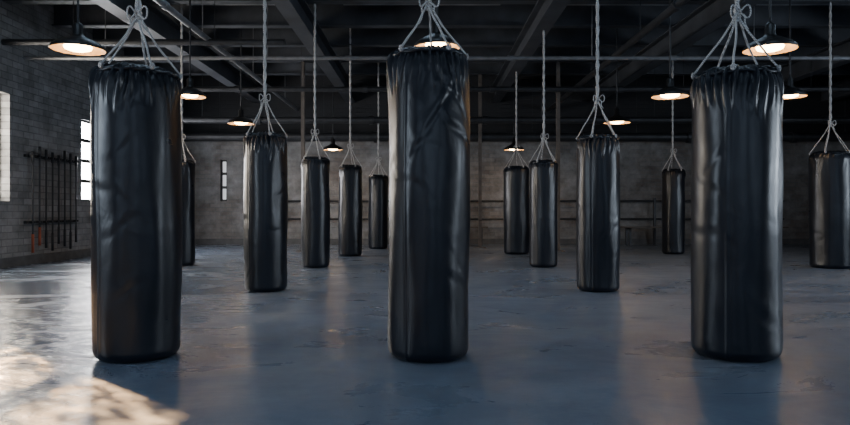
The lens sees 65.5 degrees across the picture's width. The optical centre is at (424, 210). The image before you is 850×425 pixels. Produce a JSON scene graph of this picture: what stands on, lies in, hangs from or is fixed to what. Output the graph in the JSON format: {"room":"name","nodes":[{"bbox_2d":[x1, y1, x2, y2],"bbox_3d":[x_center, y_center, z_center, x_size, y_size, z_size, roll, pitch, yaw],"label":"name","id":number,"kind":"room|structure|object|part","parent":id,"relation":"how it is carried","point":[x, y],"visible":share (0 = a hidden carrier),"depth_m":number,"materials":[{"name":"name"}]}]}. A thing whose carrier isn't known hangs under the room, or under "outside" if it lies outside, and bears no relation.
{"room":"exercise studio","nodes":[
{"label":"exercise studio","id":0,"kind":"room"},
{"bbox_2d":[0,0,149,257],"bbox_3d":[-6.150,-1.265,6.500,0.300,4.150,19.000,0,0,0],"label":"wall","id":1,"kind":"structure","parent":0,"point":[44,103],"depth_m":10.29,"materials":[{"name":"brick"}]},
{"bbox_2d":[0,248,90,268],"bbox_3d":[-5.985,0.740,6.500,0.030,0.140,19.000,0,0,0],"label":"baseboard","id":2,"kind":"structure","parent":1,"relation":"attached to","point":[64,255],"depth_m":10.32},
{"bbox_2d":[24,146,78,252],"bbox_3d":[-5.945,-0.180,10.600,0.110,1.620,1.440,0,0,0],"label":"rack","id":3,"kind":"object","parent":1,"relation":"attached to","point":[32,155],"visible":1,"depth_m":10.50,"materials":[{"name":"metal"}]},
{"bbox_3d":[-5.945,-0.330,10.600,0.110,1.040,1.440,0,0,0],"label":"rail","id":4,"kind":"part","parent":3,"relation":"part of","materials":[{"name":"metal"}]},
{"bbox_2d":[82,122,89,198],"bbox_3d":[-6.060,-0.890,12.425,0.012,1.360,1.670,0,0,0],"label":"frosted glass","id":5,"kind":"object","parent":1,"relation":"attached to","point":[85,126],"visible":0.21,"depth_m":11.81,"materials":[{"name":"white glass"}]},
{"bbox_2d":[82,120,90,201],"bbox_3d":[-6.060,-0.890,12.425,0.040,1.440,1.750,0,0,0],"label":"frame","id":6,"kind":"object","parent":1,"relation":"attached to","point":[84,121],"visible":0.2,"depth_m":11.76,"materials":[{"name":"paint"}]},
{"bbox_2d":[1,1,285,46],"bbox_3d":[-3.995,-2.840,9.400,4.009,1.001,0.119,0,0,0],"label":"ceiling pipe","id":7,"kind":"object","parent":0,"point":[214,41],"depth_m":9.37,"materials":[{"name":"grey metal"}]},
{"bbox_2d":[91,0,261,102],"bbox_3d":[-4.050,-2.798,6.500,0.220,0.355,19.000,0,0,0],"label":"ceiling beam","id":8,"kind":"structure","parent":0,"point":[160,26],"depth_m":10.73,"materials":[{"name":"grey metal"}]},
{"bbox_2d":[153,0,298,110],"bbox_3d":[-3.100,-2.868,6.500,0.107,0.944,19.000,0,0,0],"label":"ceiling pipe","id":9,"kind":"object","parent":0,"point":[163,4],"depth_m":9.31,"materials":[{"name":"grey metal"}]},
{"bbox_2d":[186,4,273,4],"bbox_3d":[-2.950,-3.305,11.925,1.700,0.050,4.750,0,0,0],"label":"ceiling panel","id":10,"kind":"object","parent":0,"point":[186,4],"depth_m":10.50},
{"bbox_2d":[272,0,354,102],"bbox_3d":[-1.800,-2.798,6.500,0.220,0.355,19.000,0,0,0],"label":"ceiling beam","id":11,"kind":"structure","parent":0,"point":[297,13],"depth_m":10.47,"materials":[{"name":"grey metal"}]},
{"bbox_2d":[343,4,500,4],"bbox_3d":[-0.050,-3.305,12.550,2.500,0.050,6.000,0,0,0],"label":"ceiling panel","id":12,"kind":"object","parent":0,"point":[343,4],"depth_m":10.50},
{"bbox_2d":[0,245,849,424],"bbox_3d":[2.500,0.910,6.500,17.600,0.200,19.600,0,0,0],"label":"floor","id":13,"kind":"structure","parent":0,"point":[543,349],"depth_m":3.76,"materials":[{"name":"concrete"}]},
{"bbox_2d":[296,61,304,251],"bbox_3d":[-2.436,-1.084,13.200,0.240,3.788,0.240,0,0,0],"label":"steel post","id":14,"kind":"object","parent":13,"relation":"on","point":[303,62],"visible":0.46,"depth_m":13.16,"materials":[{"name":"black metal"}]},
{"bbox_2d":[470,226,487,245],"bbox_3d":[0.694,0.585,15.300,1.500,0.450,0.340,0,0,0],"label":"wooden bench","id":15,"kind":"object","parent":13,"relation":"on","point":[470,226],"visible":0.18,"depth_m":15.15,"materials":[{"name":"brown wood"}]},
{"bbox_2d":[474,74,485,247],"bbox_3d":[1.202,-1.084,14.450,0.240,3.788,0.240,0,0,0],"label":"steel post","id":16,"kind":"object","parent":13,"relation":"on","point":[479,75],"visible":0.96,"depth_m":14.41,"materials":[{"name":"black metal"}]},
{"bbox_2d":[556,61,564,251],"bbox_3d":[2.656,-1.084,13.200,0.240,3.788,0.240,0,0,0],"label":"steel post","id":17,"kind":"object","parent":13,"relation":"on","point":[557,62],"visible":0.71,"depth_m":13.16,"materials":[{"name":"black metal"}]},
{"bbox_2d":[620,226,661,245],"bbox_3d":[5.207,0.585,15.300,1.300,0.450,0.340,0,0,0],"label":"wooden bench","id":18,"kind":"object","parent":13,"relation":"on","point":[627,228],"visible":0.53,"depth_m":15.29,"materials":[{"name":"brown wood"}]},
{"bbox_3d":[5.207,0.375,15.300,1.300,0.030,0.340,0,0,0],"label":"seat","id":19,"kind":"part","parent":18,"relation":"part of","materials":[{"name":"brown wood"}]},
{"bbox_2d":[2,0,849,3],"bbox_3d":[2.500,-3.160,9.450,17.000,0.360,0.160,0,0,0],"label":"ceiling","id":20,"kind":"structure","parent":0,"point":[6,1],"depth_m":9.40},
{"bbox_2d":[23,4,849,60],"bbox_3d":[2.500,-2.795,9.900,17.000,1.091,0.079,0,0,0],"label":"ceiling pipe","id":21,"kind":"object","parent":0,"point":[185,57],"depth_m":9.87,"materials":[{"name":"grey metal"}]},
{"bbox_2d":[51,4,849,27],"bbox_3d":[2.500,-3.160,10.700,17.000,0.360,0.160,0,0,0],"label":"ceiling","id":22,"kind":"structure","parent":0,"point":[90,15],"depth_m":10.69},
{"bbox_2d":[93,28,849,46],"bbox_3d":[2.500,-3.160,11.950,17.000,0.360,0.160,0,0,0],"label":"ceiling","id":23,"kind":"structure","parent":0,"point":[337,37],"depth_m":11.94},
{"bbox_2d":[123,47,825,62],"bbox_3d":[2.500,-3.160,13.200,17.000,0.360,0.160,0,0,0],"label":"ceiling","id":24,"kind":"structure","parent":0,"point":[128,51],"depth_m":13.19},
{"bbox_2d":[154,63,849,74],"bbox_3d":[2.500,-3.160,14.450,17.000,0.360,0.160,0,0,0],"label":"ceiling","id":25,"kind":"structure","parent":0,"point":[272,68],"depth_m":14.44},
{"bbox_2d":[180,75,849,238],"bbox_3d":[2.500,-1.265,16.150,17.600,4.150,0.300,0,0,0],"label":"wall","id":26,"kind":"structure","parent":0,"point":[642,163],"depth_m":16.00,"materials":[{"name":"brick"}]},
{"bbox_2d":[221,160,226,200],"bbox_3d":[-4.877,-0.740,16.100,0.169,1.000,0.040,0,0,0],"label":"frame","id":27,"kind":"object","parent":26,"relation":"attached to","point":[222,161],"visible":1,"depth_m":16.08,"materials":[{"name":"paint"}]},
{"bbox_2d":[223,162,225,198],"bbox_3d":[-4.877,-0.740,16.100,0.089,0.920,0.012,0,0,0],"label":"frosted glass","id":28,"kind":"object","parent":26,"relation":"attached to","point":[224,163],"visible":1,"depth_m":16.09,"materials":[{"name":"white glass"}]},
{"bbox_2d":[195,239,808,244],"bbox_3d":[2.500,0.740,15.985,16.940,0.140,0.030,0,0,0],"label":"baseboard","id":29,"kind":"structure","parent":26,"relation":"attached to","point":[197,241],"depth_m":15.97,"materials":[{"name":"black"}]},
{"bbox_2d":[288,198,783,244],"bbox_3d":[2.500,0.250,15.840,12.200,1.120,0.060,0,0,0],"label":"wall rail","id":30,"kind":"object","parent":26,"relation":"attached to","point":[654,200],"visible":0.23,"depth_m":15.82,"materials":[{"name":"metal"}]},
{"bbox_2d":[183,47,849,92],"bbox_3d":[2.500,-2.796,12.600,17.000,1.088,0.132,0,0,0],"label":"ceiling pipe","id":31,"kind":"object","parent":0,"point":[364,89],"depth_m":12.56,"materials":[{"name":"grey metal"}]},
{"bbox_2d":[183,63,849,124],"bbox_3d":[2.500,-2.598,14.200,17.000,1.485,0.185,0,0,0],"label":"ceiling pipe","id":32,"kind":"object","parent":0,"point":[823,120],"depth_m":14.14,"materials":[{"name":"black metal"}]},
{"bbox_2d":[183,75,849,142],"bbox_3d":[2.500,-2.463,15.400,17.000,1.755,0.265,0,0,0],"label":"ceiling pipe","id":33,"kind":"object","parent":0,"point":[792,136],"depth_m":15.32,"materials":[{"name":"black metal"}]},
{"bbox_2d":[491,0,569,102],"bbox_3d":[1.700,-2.798,6.500,0.220,0.355,19.000,0,0,0],"label":"ceiling beam","id":34,"kind":"structure","parent":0,"point":[545,13],"depth_m":10.53,"materials":[{"name":"grey metal"}]},
{"bbox_2d":[568,4,668,4],"bbox_3d":[2.900,-3.305,11.925,2.000,0.050,4.750,0,0,0],"label":"ceiling panel","id":35,"kind":"object","parent":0,"point":[568,4],"depth_m":10.50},
{"bbox_2d":[547,0,689,111],"bbox_3d":[3.000,-2.861,6.500,0.134,0.957,19.000,0,0,0],"label":"ceiling pipe","id":36,"kind":"object","parent":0,"point":[676,5],"depth_m":9.43,"materials":[{"name":"grey metal"}]},
{"bbox_2d":[590,0,762,102],"bbox_3d":[4.100,-2.798,6.500,0.220,0.355,19.000,0,0,0],"label":"ceiling beam","id":37,"kind":"structure","parent":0,"point":[711,15],"depth_m":10.59,"materials":[{"name":"grey metal"}]},
{"bbox_2d":[757,4,849,4],"bbox_3d":[5.750,-3.305,11.925,2.500,0.050,4.750,0,0,0],"label":"ceiling panel","id":38,"kind":"object","parent":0,"point":[757,4],"depth_m":10.50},
{"bbox_2d":[780,38,849,85],"bbox_3d":[7.400,-2.798,6.500,0.220,0.355,19.000,0,0,0],"label":"ceiling beam","id":39,"kind":"structure","parent":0,"point":[800,69],"depth_m":12.46,"materials":[{"name":"black metal"}]},
{"bbox_2d":[817,78,849,102],"bbox_3d":[9.600,-2.798,6.500,0.220,0.355,19.000,0,0,0],"label":"ceiling beam","id":40,"kind":"structure","parent":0,"point":[846,82],"depth_m":15.36,"materials":[{"name":"black metal"}]},
{"bbox_3d":[2.500,-3.440,6.500,17.600,0.200,19.600,0,0,0],"label":"ceiling","id":41,"kind":"structure","parent":0,"visible":0},
{"bbox_2d":[48,0,106,55],"bbox_3d":[-3.233,-2.414,6.159,0.485,1.852,0.485,0,0,0],"label":"pendant lamp","id":42,"kind":"object","parent":41,"relation":"hanging from","point":[76,43],"visible":1,"depth_m":6.12,"materials":[{"name":"black metal"}]},
{"bbox_3d":[-3.233,-1.650,6.159,0.485,0.300,0.485,0,0,0],"label":"lamp shade","id":43,"kind":"part","parent":42,"relation":"part of","materials":[{"name":"black metal"}]},
{"bbox_3d":[-3.233,-2.560,6.159,0.140,1.560,0.140,0,0,0],"label":"stem","id":44,"kind":"part","parent":42,"relation":"part of","materials":[{"name":"metal"}]},
{"bbox_3d":[-3.233,-1.532,6.159,0.247,0.087,0.247,0,0,0],"label":"bulb","id":45,"kind":"part","parent":42,"relation":"part of","materials":[{"name":"white glass"}]},
{"bbox_2d":[88,0,182,362],"bbox_3d":[-1.609,-1.265,3.693,0.476,4.150,0.478,0,0,23],"label":"bag","id":46,"kind":"object","parent":41,"relation":"hanging from","point":[136,135],"visible":1,"depth_m":3.50,"materials":[{"name":"black leather"}]},
{"bbox_3d":[-1.605,-0.754,3.690,0.435,0.020,0.435,0,0,0],"label":"hem cord","id":47,"kind":"part","parent":46,"relation":"part of","materials":[{"name":"black leather"}]},
{"bbox_2d":[180,4,195,265],"bbox_3d":[-3.625,-1.265,9.858,0.402,4.150,0.407,0,0,0],"label":"bag","id":48,"kind":"object","parent":41,"relation":"hanging from","point":[188,166],"visible":0.59,"depth_m":9.74,"materials":[{"name":"black leather"}]},
{"bbox_2d":[181,0,205,99],"bbox_3d":[-3.092,-2.414,8.699,0.408,1.852,0.408,0,0,0],"label":"pendant lamp","id":49,"kind":"object","parent":41,"relation":"hanging from","point":[189,92],"visible":0.88,"depth_m":8.68,"materials":[{"name":"black metal"}]},
{"bbox_3d":[-3.092,-2.560,8.699,0.140,1.560,0.140,0,0,0],"label":"stem","id":50,"kind":"part","parent":49,"relation":"part of","materials":[{"name":"metal"}]},
{"bbox_3d":[-3.092,-1.532,8.699,0.208,0.087,0.208,0,0,0],"label":"bulb","id":51,"kind":"part","parent":49,"relation":"part of","materials":[{"name":"white glass"}]},
{"bbox_3d":[-3.092,-1.650,8.699,0.408,0.300,0.408,0,0,0],"label":"lamp shade","id":52,"kind":"part","parent":49,"relation":"part of","materials":[{"name":"black metal"}]},
{"bbox_2d":[227,28,253,125],"bbox_3d":[-3.172,-2.414,11.398,0.457,1.852,0.457,0,0,0],"label":"pendant lamp","id":53,"kind":"object","parent":41,"relation":"hanging from","point":[240,120],"visible":0.89,"depth_m":11.39,"materials":[{"name":"black metal"}]},
{"bbox_3d":[-3.172,-1.650,11.398,0.457,0.300,0.457,0,0,0],"label":"lamp shade","id":54,"kind":"part","parent":53,"relation":"part of","materials":[{"name":"black metal"}]},
{"bbox_3d":[-3.172,-2.560,11.398,0.140,1.560,0.140,0,0,0],"label":"stem","id":55,"kind":"part","parent":53,"relation":"part of","materials":[{"name":"metal"}]},
{"bbox_3d":[-3.172,-1.532,11.398,0.233,0.087,0.233,0,0,0],"label":"bulb","id":56,"kind":"part","parent":53,"relation":"part of","materials":[{"name":"white glass"}]},
{"bbox_2d":[243,0,287,291],"bbox_3d":[-1.625,-1.265,6.732,0.438,4.150,0.451,0,0,0],"label":"bag","id":57,"kind":"object","parent":41,"relation":"hanging from","point":[265,198],"visible":1,"depth_m":6.55,"materials":[{"name":"black leather"}]},
{"bbox_3d":[-1.621,-0.746,6.731,0.407,0.020,0.407,0,0,0],"label":"hem cord","id":58,"kind":"part","parent":57,"relation":"part of","materials":[{"name":"black leather"}]},
{"bbox_2d":[301,4,329,267],"bbox_3d":[-1.580,-1.265,9.514,0.408,4.150,0.414,0,0,45],"label":"bag","id":59,"kind":"object","parent":41,"relation":"hanging from","point":[315,191],"visible":1,"depth_m":9.35,"materials":[{"name":"black leather"}]},
{"bbox_2d":[323,137,342,150],"bbox_3d":[-2.051,-2.344,14.739,0.455,1.992,0.455,0,0,0],"label":"pendant lamp","id":60,"kind":"object","parent":41,"relation":"hanging from","point":[332,147],"visible":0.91,"depth_m":14.66,"materials":[{"name":"black metal"}]},
{"bbox_2d":[338,28,361,256],"bbox_3d":[-1.343,-1.265,11.889,0.434,4.150,0.428,0,0,-4],"label":"bag","id":61,"kind":"object","parent":41,"relation":"hanging from","point":[350,176],"visible":0.98,"depth_m":11.71,"materials":[{"name":"black leather"}]},
{"bbox_2d":[368,63,387,248],"bbox_3d":[-1.001,-1.265,14.211,0.434,4.150,0.428,0,0,-33],"label":"bag","id":62,"kind":"object","parent":41,"relation":"hanging from","point":[378,184],"visible":0.95,"depth_m":14.04,"materials":[{"name":"black leather"}]},
{"bbox_2d":[386,0,469,362],"bbox_3d":[0.018,-1.265,3.689,0.473,4.150,0.462,0,0,0],"label":"bag","id":63,"kind":"object","parent":41,"relation":"hanging from","point":[428,87],"visible":1,"depth_m":3.49,"materials":[{"name":"black leather"}]},
{"bbox_3d":[0.022,-0.852,3.690,0.425,0.020,0.425,0,0,0],"label":"hem cord","id":64,"kind":"part","parent":63,"relation":"part of","materials":[{"name":"black leather"}]},
{"bbox_2d":[414,0,459,49],"bbox_3d":[0.110,-2.414,6.084,0.432,1.852,0.432,0,0,0],"label":"pendant lamp","id":65,"kind":"object","parent":41,"relation":"hanging from","point":[437,39],"visible":0.4,"depth_m":5.99,"materials":[{"name":"black metal"}]},
{"bbox_3d":[0.110,-1.532,6.084,0.220,0.087,0.220,0,0,0],"label":"bulb","id":66,"kind":"part","parent":65,"relation":"part of","materials":[{"name":"white glass"}]},
{"bbox_2d":[504,137,523,150],"bbox_3d":[1.984,-2.344,14.739,0.455,1.992,0.455,0,0,0],"label":"pendant lamp","id":67,"kind":"object","parent":41,"relation":"hanging from","point":[511,147],"visible":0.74,"depth_m":14.66,"materials":[{"name":"black metal"}]},
{"bbox_2d":[503,71,528,254],"bbox_3d":[1.718,-1.265,12.431,0.486,4.150,0.486,0,0,-19],"label":"bag","id":68,"kind":"object","parent":41,"relation":"hanging from","point":[516,178],"visible":0.91,"depth_m":12.23,"materials":[{"name":"black leather"}]},
{"bbox_2d":[529,30,557,267],"bbox_3d":[1.723,-1.265,9.604,0.412,4.150,0.431,0,0,0],"label":"bag","id":69,"kind":"object","parent":41,"relation":"hanging from","point":[543,239],"visible":0.97,"depth_m":9.43,"materials":[{"name":"black leather"}]},
{"bbox_2d":[576,0,619,291],"bbox_3d":[1.764,-1.265,6.729,0.443,4.150,0.451,0,0,38],"label":"bag","id":70,"kind":"object","parent":41,"relation":"hanging from","point":[598,155],"visible":1,"depth_m":6.55,"materials":[{"name":"black leather"}]},
{"bbox_3d":[1.763,-0.726,6.731,0.412,0.020,0.412,0,0,0],"label":"hem cord","id":71,"kind":"part","parent":70,"relation":"part of","materials":[{"name":"black leather"}]},
{"bbox_2d":[604,28,630,124],"bbox_3d":[3.273,-2.414,11.269,0.452,1.852,0.452,0,0,0],"label":"pendant lamp","id":72,"kind":"object","parent":41,"relation":"hanging from","point":[617,119],"visible":0.88,"depth_m":11.26,"materials":[{"name":"black metal"}]},
{"bbox_3d":[3.273,-2.560,11.269,0.140,1.560,0.140,0,0,0],"label":"stem","id":73,"kind":"part","parent":72,"relation":"part of","materials":[{"name":"metal"}]},
{"bbox_3d":[3.273,-1.532,11.269,0.230,0.087,0.230,0,0,0],"label":"bulb","id":74,"kind":"part","parent":72,"relation":"part of","materials":[{"name":"white glass"}]},
{"bbox_3d":[3.273,-1.650,11.269,0.452,0.300,0.452,0,0,0],"label":"lamp shade","id":75,"kind":"part","parent":72,"relation":"part of","materials":[{"name":"black metal"}]},
{"bbox_2d":[651,0,689,99],"bbox_3d":[3.224,-2.414,8.699,0.483,1.852,0.483,0,0,0],"label":"pendant lamp","id":76,"kind":"object","parent":41,"relation":"hanging from","point":[670,92],"visible":1,"depth_m":8.67,"materials":[{"name":"black metal"}]},
{"bbox_3d":[3.224,-2.560,8.699,0.140,1.560,0.140,0,0,0],"label":"stem","id":77,"kind":"part","parent":76,"relation":"part of","materials":[{"name":"metal"}]},
{"bbox_3d":[3.224,-1.532,8.699,0.246,0.087,0.246,0,0,0],"label":"bulb","id":78,"kind":"part","parent":76,"relation":"part of","materials":[{"name":"white glass"}]},
{"bbox_3d":[3.224,-1.650,8.699,0.483,0.300,0.483,0,0,0],"label":"lamp shade","id":79,"kind":"part","parent":76,"relation":"part of","materials":[{"name":"black metal"}]},
{"bbox_2d":[662,61,685,254],"bbox_3d":[4.669,-1.265,12.428,0.416,4.150,0.424,0,0,0],"label":"bag","id":80,"kind":"object","parent":41,"relation":"hanging from","point":[673,180],"visible":0.94,"depth_m":12.27,"materials":[{"name":"black leather"}]},
{"bbox_2d":[690,0,783,361],"bbox_3d":[1.746,-1.265,3.712,0.480,4.150,0.482,0,0,13],"label":"bag","id":81,"kind":"object","parent":41,"relation":"hanging from","point":[737,174],"visible":1,"depth_m":3.52,"materials":[{"name":"black leather"}]},
{"bbox_3d":[1.744,-0.748,3.714,0.443,0.020,0.443,0,0,0],"label":"hem cord","id":82,"kind":"part","parent":81,"relation":"part of","materials":[{"name":"black leather"}]},
{"bbox_2d":[742,0,798,55],"bbox_3d":[3.214,-2.414,6.159,0.475,1.852,0.475,0,0,0],"label":"pendant lamp","id":83,"kind":"object","parent":41,"relation":"hanging from","point":[774,44],"visible":0.91,"depth_m":6.12,"materials":[{"name":"black metal"}]},
{"bbox_3d":[3.214,-2.560,6.159,0.140,1.560,0.140,0,0,0],"label":"stem","id":84,"kind":"part","parent":83,"relation":"part of","materials":[{"name":"metal"}]},
{"bbox_3d":[3.214,-1.650,6.159,0.475,0.300,0.475,0,0,0],"label":"lamp shade","id":85,"kind":"part","parent":83,"relation":"part of","materials":[{"name":"black metal"}]},
{"bbox_3d":[3.214,-1.532,6.159,0.242,0.087,0.242,0,0,0],"label":"bulb","id":86,"kind":"part","parent":83,"relation":"part of","materials":[{"name":"white glass"}]},
{"bbox_2d":[783,0,807,99],"bbox_3d":[4.803,-2.414,8.699,0.408,1.852,0.408,0,0,0],"label":"pendant lamp","id":87,"kind":"object","parent":41,"relation":"hanging from","point":[790,92],"visible":0.91,"depth_m":8.67,"materials":[{"name":"black metal"}]},
{"bbox_3d":[4.803,-2.560,8.699,0.140,1.560,0.140,0,0,0],"label":"stem","id":88,"kind":"part","parent":87,"relation":"part of","materials":[{"name":"metal"}]},
{"bbox_3d":[4.803,-1.532,8.699,0.208,0.087,0.208,0,0,0],"label":"bulb","id":89,"kind":"part","parent":87,"relation":"part of","materials":[{"name":"white glass"}]},
{"bbox_3d":[4.803,-1.650,8.699,0.408,0.300,0.408,0,0,0],"label":"lamp shade","id":90,"kind":"part","parent":87,"relation":"part of","materials":[{"name":"black metal"}]},
{"bbox_2d":[808,2,849,268],"bbox_3d":[5.792,-1.265,9.432,0.571,4.150,0.567,0,0,0],"label":"bag","id":91,"kind":"object","parent":41,"relation":"hanging from","point":[828,171],"visible":1,"depth_m":9.23,"materials":[{"name":"black leather"}]},
{"bbox_3d":[5.792,-0.808,9.433,0.521,0.020,0.521,0,0,0],"label":"hem cord","id":92,"kind":"part","parent":91,"relation":"part of","materials":[{"name":"black leather"}]}
]}

